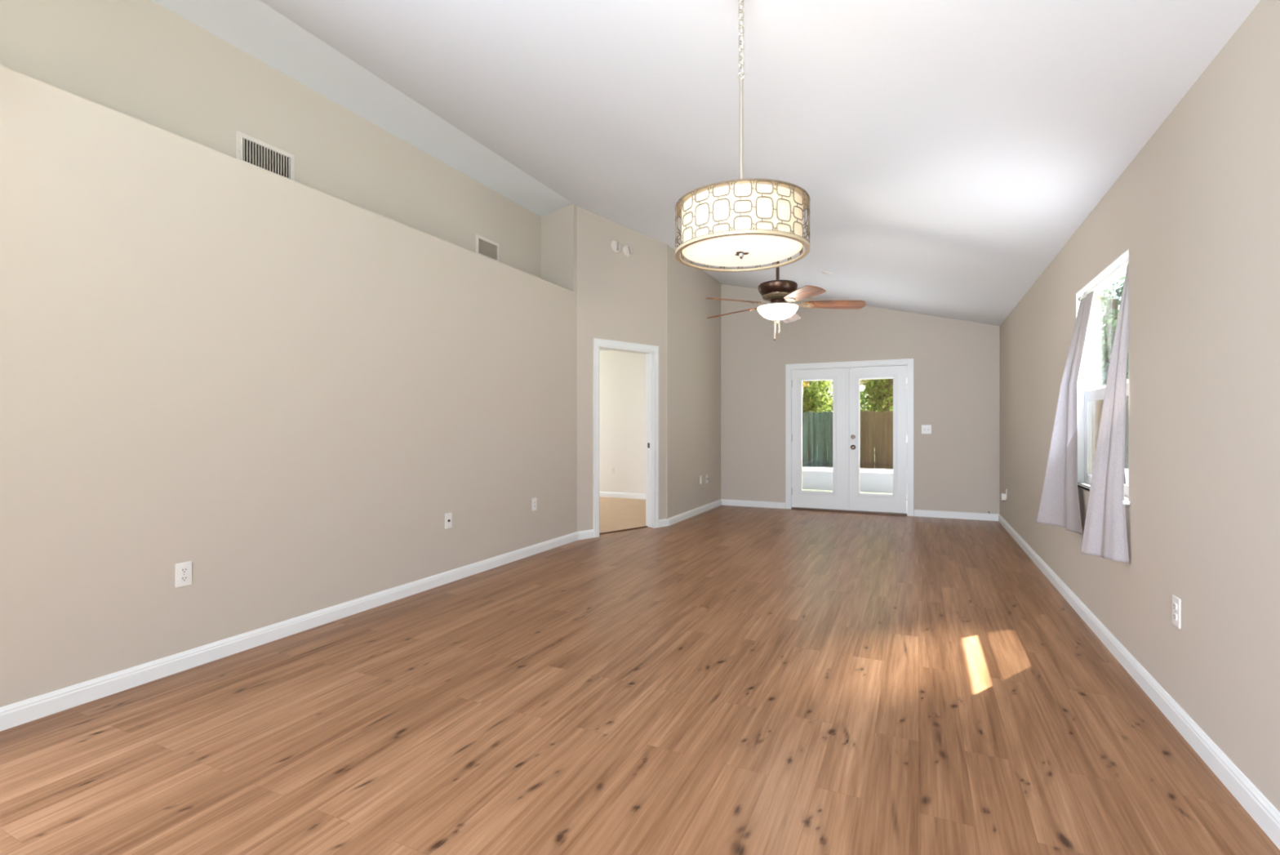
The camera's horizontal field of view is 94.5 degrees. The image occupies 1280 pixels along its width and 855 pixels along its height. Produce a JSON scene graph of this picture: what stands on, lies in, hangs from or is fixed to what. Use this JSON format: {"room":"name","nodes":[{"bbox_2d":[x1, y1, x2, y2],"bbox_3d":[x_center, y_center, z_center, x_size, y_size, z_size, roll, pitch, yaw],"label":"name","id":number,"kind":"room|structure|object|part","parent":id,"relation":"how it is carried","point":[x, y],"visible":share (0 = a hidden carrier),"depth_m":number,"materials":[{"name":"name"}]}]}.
{"room":"empty living room","nodes":[
{"label":"empty living room","id":0,"kind":"room"},
{"bbox_2d":[0,0,540,278],"bbox_3d":[-2.960,-1.861,2.635,0.120,0.922,8.650,0,0,25],"label":"wall","id":1,"kind":"structure","parent":0,"point":[141,60],"depth_m":3.57,"materials":[{"name":"beige paint"}]},
{"bbox_2d":[236,130,294,181],"bbox_3d":[-2.362,-1.698,3.750,0.014,0.200,0.364,0,0,25],"label":"air vent","id":2,"kind":"object","parent":1,"relation":"in","point":[251,150],"visible":0.86,"depth_m":3.73,"materials":[{"name":"white metal"}]},
{"bbox_2d":[475,234,498,262],"bbox_3d":[-1.458,-1.705,5.671,0.014,0.200,0.333,0,0,25],"label":"air vent","id":3,"kind":"object","parent":1,"relation":"in","point":[484,246],"visible":0.94,"depth_m":5.65,"materials":[{"name":"beige metal"}]},
{"bbox_2d":[0,65,577,706],"bbox_3d":[-2.729,-0.115,2.510,0.645,2.570,8.620,0,0,25],"label":"wall","id":4,"kind":"structure","parent":0,"point":[285,389],"depth_m":3.02,"materials":[{"name":"beige paint"}]},
{"bbox_2d":[175,560,191,587],"bbox_3d":[-2.203,0.709,2.859,0.010,0.116,0.072,0,0,25],"label":"wall outlet","id":5,"kind":"object","parent":4,"relation":"attached to","point":[183,570],"visible":1,"depth_m":2.86,"materials":[{"name":"white plastic"}]},
{"bbox_2d":[180,575,188,581],"bbox_3d":[-2.201,0.729,2.858,0.004,0.025,0.033,0,0,25],"label":"receptacle","id":6,"kind":"object","parent":5,"relation":"attached to","point":[183,578],"depth_m":2.86,"materials":[{"name":"white plastic"}]},
{"bbox_2d":[180,567,188,573],"bbox_3d":[-2.201,0.689,2.858,0.004,0.025,0.033,0,0,25],"label":"receptacle","id":7,"kind":"object","parent":5,"relation":"attached to","point":[183,570],"depth_m":2.86,"materials":[{"name":"white plastic"}]},
{"bbox_2d":[0,528,594,730],"bbox_3d":[-2.379,1.126,2.385,0.095,0.088,8.693,0,0,25],"label":"baseboard","id":8,"kind":"structure","parent":4,"relation":"attached to","point":[24,711],"depth_m":3.04,"materials":[{"name":"white paint"}]},
{"bbox_2d":[444,512,452,528],"bbox_3d":[-1.442,0.703,4.468,0.018,0.116,0.072,0,0,25],"label":"cable plate","id":9,"kind":"object","parent":4,"relation":"attached to","point":[448,516],"visible":1,"depth_m":4.47,"materials":[{"name":"white plastic"}]},
{"bbox_2d":[532,497,536,511],"bbox_3d":[-0.975,0.709,5.470,0.009,0.116,0.072,0,0,25],"label":"plate","id":10,"kind":"object","parent":4,"relation":"attached to","point":[534,500],"visible":1,"depth_m":5.46,"materials":[{"name":"white plastic"}]},
{"bbox_2d":[540,204,577,293],"bbox_3d":[-0.903,-1.861,6.385,0.158,0.922,0.719,0,0,-43],"label":"wall","id":11,"kind":"structure","parent":0,"point":[558,228],"depth_m":6.24,"materials":[{"name":"beige paint"}]},
{"bbox_2d":[577,206,666,531],"bbox_3d":[-0.200,-0.581,6.654,1.337,3.502,0.120,0,0,-42],"label":"wall","id":12,"kind":"structure","parent":0,"point":[620,297],"depth_m":6.45,"materials":[{"name":"beige paint"}]},
{"bbox_2d":[610,240,621,253],"bbox_3d":[-0.254,-1.990,6.500,0.140,0.140,0.036,0,0,-42],"label":"smoke detector","id":13,"kind":"object","parent":12,"relation":"attached to","point":[615,245],"visible":1,"depth_m":6.48,"materials":[{"name":"beige plastic"}]},
{"bbox_2d":[593,337,658,537],"bbox_3d":[-0.185,0.110,6.666,0.950,2.120,0.153,0,0,-42],"label":"door frame","id":14,"kind":"structure","parent":12,"relation":"in","point":[651,352],"depth_m":6.89,"materials":[{"name":"white paint"}]},
{"bbox_2d":[622,244,633,257],"bbox_3d":[-0.128,-1.980,6.614,0.140,0.140,0.036,0,0,-42],"label":"smoke detector","id":15,"kind":"object","parent":12,"relation":"attached to","point":[628,251],"visible":1,"depth_m":6.59,"materials":[{"name":"beige plastic"}]},
{"bbox_2d":[658,498,785,527],"bbox_3d":[1.151,1.126,7.738,1.032,0.088,2.256,0,0,25],"label":"baseboard","id":16,"kind":"structure","parent":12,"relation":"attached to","point":[662,522],"depth_m":8.55,"materials":[{"name":"white paint"}]},
{"bbox_2d":[599,350,645,493],"bbox_3d":[-0.744,-0.080,10.074,4.280,2.500,0.120,0,0,25],"label":"wall","id":17,"kind":"structure","parent":0,"point":[622,375],"depth_m":9.80,"materials":[{"name":"white paint"}]},
{"bbox_2d":[609,466,613,474],"bbox_3d":[-0.468,0.718,9.873,0.072,0.116,0.010,0,0,25],"label":"wall outlet","id":18,"kind":"object","parent":17,"relation":"attached to","point":[611,468],"visible":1,"depth_m":9.87,"materials":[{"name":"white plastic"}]},
{"bbox_2d":[599,491,645,498],"bbox_3d":[-0.772,1.120,10.014,4.280,0.088,0.014,0,0,25],"label":"baseboard","id":19,"kind":"structure","parent":17,"relation":"attached to","point":[605,494],"depth_m":9.78,"materials":[{"name":"white paint"}]},
{"bbox_2d":[599,496,645,532],"bbox_3d":[-1.494,1.197,8.460,4.295,0.066,3.440,0,0,25],"label":"floor","id":20,"kind":"structure","parent":0,"point":[615,513],"depth_m":8.00,"materials":[{"name":"beige carpet"}]},
{"bbox_2d":[0,505,1279,854],"bbox_3d":[0.088,1.170,2.972,4.230,0.001,11.855,0,0,25],"label":"floor","id":21,"kind":"structure","parent":0,"point":[721,679],"depth_m":2.36,"materials":[{"name":"wood"}]},
{"bbox_2d":[666,244,720,519],"bbox_3d":[0.745,-0.506,8.070,0.120,3.453,2.240,0,0,25],"label":"wall","id":22,"kind":"structure","parent":0,"point":[693,340],"depth_m":7.77,"materials":[{"name":"beige paint"}]},
{"bbox_2d":[699,475,702,484],"bbox_3d":[0.838,0.718,8.115,0.010,0.116,0.072,0,0,25],"label":"wall outlet","id":23,"kind":"object","parent":22,"relation":"attached to","point":[700,477],"visible":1,"depth_m":8.10,"materials":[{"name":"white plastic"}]},
{"bbox_2d":[151,0,1260,325],"bbox_3d":[-0.030,-1.804,2.909,5.190,1.276,12.240,0,0,25],"label":"ceiling","id":24,"kind":"structure","parent":0,"point":[944,153],"depth_m":3.22,"materials":[{"name":"white paint"}]},
{"bbox_2d":[675,0,809,271],"bbox_3d":[0.368,-1.133,2.150,0.480,1.044,0.480,0,0,25],"label":"pendant lamp","id":25,"kind":"object","parent":24,"relation":"hanging from","point":[741,224],"visible":1,"depth_m":1.99,"materials":[{"name":"white fabric"}]},
{"bbox_3d":[0.368,-0.964,2.150,0.027,0.608,0.027,0,0,25],"label":"stem","id":26,"kind":"part","parent":25,"relation":"part of","materials":[{"name":"silver metal"}]},
{"bbox_3d":[0.370,-1.440,2.151,0.008,0.316,0.017,0,0,-29],"label":"power cord","id":27,"kind":"part","parent":25,"relation":"part of","materials":[{"name":"white plastic"}]},
{"bbox_3d":[0.368,-0.719,2.150,0.432,0.154,0.432,0,0,25],"label":"lamp shade","id":28,"kind":"part","parent":25,"relation":"part of","materials":[{"name":"beige fabric"}]},
{"bbox_2d":[683,234,801,266],"bbox_3d":[0.368,-0.641,2.150,0.420,0.010,0.420,0,0,25],"label":"diffuser","id":29,"kind":"object","parent":25,"relation":"attached to","point":[755,249],"depth_m":2.13,"materials":[{"name":"white"}]},
{"bbox_2d":[705,261,866,341],"bbox_3d":[1.127,-1.232,4.799,1.303,1.080,1.250,0,0,25],"label":"ceiling fan","id":30,"kind":"object","parent":24,"relation":"hanging from","point":[779,292],"visible":0.95,"depth_m":4.65,"materials":[{"name":"brown wood"}]},
{"bbox_3d":[0.783,-0.973,5.050,0.480,0.007,0.156,-3,10,43],"label":"blade","id":31,"kind":"part","parent":30,"relation":"part of","materials":[{"name":"brown wood"}]},
{"bbox_3d":[0.720,-0.973,4.537,0.480,0.007,0.156,-3,14,-29],"label":"blade","id":32,"kind":"part","parent":30,"relation":"part of","materials":[{"name":"brown wood"}]},
{"bbox_3d":[1.104,-0.916,4.750,0.326,0.100,0.326,0,0,25],"label":"lamp shade","id":33,"kind":"part","parent":30,"relation":"part of","materials":[{"name":"white glass"}]},
{"bbox_3d":[1.290,-0.973,5.148,0.156,0.007,0.480,-14,-8,24],"label":"blade","id":34,"kind":"part","parent":30,"relation":"part of","materials":[{"name":"brown wood"}]},
{"bbox_3d":[1.188,-0.973,4.318,0.156,0.007,0.480,13,0,-11],"label":"blade","id":35,"kind":"part","parent":30,"relation":"part of","materials":[{"name":"brown wood"}]},
{"bbox_3d":[1.541,-0.973,4.696,0.480,0.007,0.156,2,-12,7],"label":"blade","id":36,"kind":"part","parent":30,"relation":"part of","materials":[{"name":"brown wood"}]},
{"bbox_2d":[821,271,832,275],"bbox_3d":[2.090,-1.724,6.609,0.121,0.038,0.124,0,0,31],"label":"ceiling plate","id":37,"kind":"object","parent":24,"relation":"attached to","point":[822,272],"visible":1,"depth_m":6.58,"materials":[{"name":"white plastic"}]},
{"bbox_2d":[720,283,999,515],"bbox_3d":[2.879,-0.506,8.238,3.840,3.453,0.120,0,0,25],"label":"wall","id":38,"kind":"structure","parent":0,"point":[957,362],"depth_m":7.98,"materials":[{"name":"beige paint"}]},
{"bbox_2d":[785,358,913,515],"bbox_3d":[2.876,0.131,8.214,1.672,2.079,0.177,0,0,25],"label":"door","id":39,"kind":"structure","parent":38,"relation":"in","point":[846,495],"depth_m":8.17,"materials":[{"name":"white paint"}]},
{"bbox_3d":[2.501,0.116,8.360,0.529,1.668,0.018,0,0,25],"label":"lite frame","id":40,"kind":"part","parent":39,"relation":"part of","materials":[{"name":"white paint"}]},
{"bbox_3d":[2.924,0.272,8.132,0.068,0.068,0.070,0,0,25],"label":"knob","id":41,"kind":"part","parent":39,"relation":"part of","materials":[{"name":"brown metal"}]},
{"bbox_3d":[3.203,0.118,8.030,0.526,1.664,0.018,0,0,25],"label":"lite frame","id":42,"kind":"part","parent":39,"relation":"part of","materials":[{"name":"white paint"}]},
{"bbox_2d":[921,424,931,433],"bbox_3d":[3.750,0.025,7.751,0.116,0.116,0.021,0,0,25],"label":"light switch","id":43,"kind":"object","parent":38,"relation":"attached to","point":[926,428],"visible":1,"depth_m":7.75,"materials":[{"name":"white plastic"}]},
{"bbox_2d":[1093,292,1100,387],"bbox_3d":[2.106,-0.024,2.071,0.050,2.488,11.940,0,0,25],"label":"window frame","id":44,"kind":"structure","parent":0,"point":[1096,299],"depth_m":3.77,"materials":[{"name":"white paint"}]},
{"bbox_2d":[1000,0,1279,811],"bbox_3d":[2.047,-0.024,2.098,0.080,2.488,11.940,0,0,25],"label":"wall","id":45,"kind":"structure","parent":0,"point":[1196,211],"depth_m":2.18,"materials":[{"name":"beige paint"}]},
{"bbox_2d":[914,509,1279,849],"bbox_3d":[1.546,1.126,2.268,0.972,0.088,11.820,0,0,25],"label":"baseboard","id":46,"kind":"structure","parent":45,"relation":"attached to","point":[1255,802],"depth_m":2.38,"materials":[{"name":"white paint"}]},
{"bbox_2d":[1075,248,1129,504],"bbox_3d":[2.614,-0.248,3.329,0.113,1.238,1.120,0,0,25],"label":"window","id":47,"kind":"structure","parent":45,"relation":"in","point":[1090,399],"depth_m":3.75,"materials":[{"name":"white plastic"}]},
{"bbox_2d":[1078,258,1128,301],"bbox_3d":[2.608,-0.825,3.332,0.024,0.024,1.046,0,0,25],"label":"curtain rod","id":48,"kind":"object","parent":47,"relation":"attached to","point":[1125,263],"visible":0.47,"depth_m":3.28,"materials":[{"name":"white plastic"}]},
{"bbox_2d":[1035,290,1093,534],"bbox_3d":[2.741,-0.086,3.760,0.156,1.461,0.493,0,0,5],"label":"curtain","id":49,"kind":"object","parent":48,"relation":"hanging from","point":[1059,505],"visible":1,"depth_m":3.79,"materials":[{"name":"grey fabric"}]},
{"bbox_2d":[1080,262,1128,563],"bbox_3d":[2.353,-0.084,2.949,0.127,1.464,0.239,0,0,-11],"label":"curtain","id":50,"kind":"object","parent":48,"relation":"hanging from","point":[1104,533],"visible":0.91,"depth_m":2.91,"materials":[{"name":"grey fabric"}]},
{"bbox_3d":[2.595,0.360,3.338,0.072,0.021,1.120,0,0,25],"label":"sill","id":51,"kind":"part","parent":47,"relation":"part of","materials":[{"name":"white paint"}]},
{"bbox_3d":[2.637,0.059,3.318,0.018,0.577,1.014,0,0,25],"label":"sash","id":52,"kind":"part","parent":47,"relation":"part of","materials":[{"name":"white plastic"}]},
{"bbox_3d":[2.654,-0.517,3.310,0.018,0.654,1.014,0,0,25],"label":"sash","id":53,"kind":"part","parent":47,"relation":"part of","materials":[{"name":"white plastic"}]},
{"bbox_2d":[1172,594,1181,628],"bbox_3d":[2.105,0.722,2.325,0.010,0.116,0.072,0,0,25],"label":"wall outlet","id":54,"kind":"object","parent":45,"relation":"attached to","point":[1176,602],"visible":1,"depth_m":2.31,"materials":[{"name":"white plastic"}]},
{"bbox_2d":[1173,612,1177,620],"bbox_3d":[2.103,0.742,2.326,0.004,0.025,0.033,0,0,25],"label":"receptacle","id":55,"kind":"object","parent":54,"relation":"attached to","point":[1175,614],"depth_m":2.32,"materials":[{"name":"white plastic"}]},
{"bbox_2d":[1173,601,1177,609],"bbox_3d":[2.103,0.702,2.326,0.004,0.025,0.033,0,0,25],"label":"receptacle","id":56,"kind":"object","parent":54,"relation":"attached to","point":[1175,603],"depth_m":2.32,"materials":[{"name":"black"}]},
{"bbox_3d":[4.218,0.765,6.818,0.010,0.116,0.072,0,0,25],"label":"wall outlet","id":57,"kind":"object","parent":45,"relation":"attached to","visible":0},
{"bbox_2d":[1000,493,1005,501],"bbox_3d":[4.193,0.805,6.830,0.045,0.092,0.068,0,0,25],"label":"plug","id":58,"kind":"object","parent":57,"relation":"attached to","point":[1002,495],"visible":1,"depth_m":6.80,"materials":[{"name":"white plastic"}]},
{"label":"outside","id":59,"kind":"structure","parent":0,"visible":0},
{"bbox_3d":[3.192,1.470,6.787,60.000,0.200,75.000,0,0,25],"label":"ground","id":60,"kind":"structure","parent":59,"visible":0},
{"bbox_2d":[802,380,832,413],"bbox_3d":[5.751,-1.232,20.481,2.810,5.222,3.028,0,0,25],"label":"leafy tree","id":61,"kind":"object","parent":60,"relation":"on","point":[812,402],"visible":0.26,"depth_m":19.62,"materials":[{"name":"green plant"}]},
{"bbox_2d":[802,410,893,469],"bbox_3d":[7.577,0.435,16.348,15.000,1.830,0.064,0,0,25],"label":"wooden fence","id":62,"kind":"object","parent":60,"relation":"on","point":[876,428],"visible":0.12,"depth_m":16.91,"materials":[{"name":"brown wood"}]},
{"bbox_2d":[859,379,878,411],"bbox_3d":[9.935,-2.110,23.288,6.550,6.971,3.736,0,0,25],"label":"leafy tree","id":63,"kind":"object","parent":60,"relation":"on","point":[864,401],"visible":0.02,"depth_m":23.21,"materials":[{"name":"green plant"}]},
{"bbox_2d":[859,377,893,412],"bbox_3d":[7.905,-1.159,19.024,2.644,5.073,2.198,0,0,-34],"label":"leafy tree","id":64,"kind":"object","parent":60,"relation":"on","point":[881,390],"visible":0.23,"depth_m":18.73,"materials":[{"name":"green plant"}]},
{"bbox_2d":[1100,273,1128,386],"bbox_3d":[13.117,-2.062,16.209,3.262,6.878,3.546,0,0,-43],"label":"leafy tree","id":65,"kind":"object","parent":60,"relation":"on","point":[1112,304],"visible":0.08,"depth_m":16.01,"materials":[{"name":"green plant"}]},
{"bbox_3d":[2.893,1.280,9.795,5.300,0.180,2.710,0,0,25],"label":"floor","id":66,"kind":"structure","parent":60,"relation":"on","visible":0},
{"bbox_2d":[802,466,893,493],"bbox_3d":[3.418,-0.060,10.935,5.280,2.500,0.060,0,0,25],"label":"screen","id":67,"kind":"object","parent":66,"relation":"on","point":[814,478],"visible":0.03,"depth_m":10.65,"materials":[{"name":"white metal"}]},
{"bbox_3d":[3.418,0.775,10.935,5.280,0.070,0.060,0,0,25],"label":"chair rail","id":68,"kind":"part","parent":67,"relation":"part of","materials":[{"name":"white paint"}]},
{"bbox_3d":[3.418,1.173,10.935,5.280,0.035,0.060,0,0,25],"label":"rail","id":69,"kind":"part","parent":67,"relation":"part of","materials":[{"name":"white paint"}]}
]}

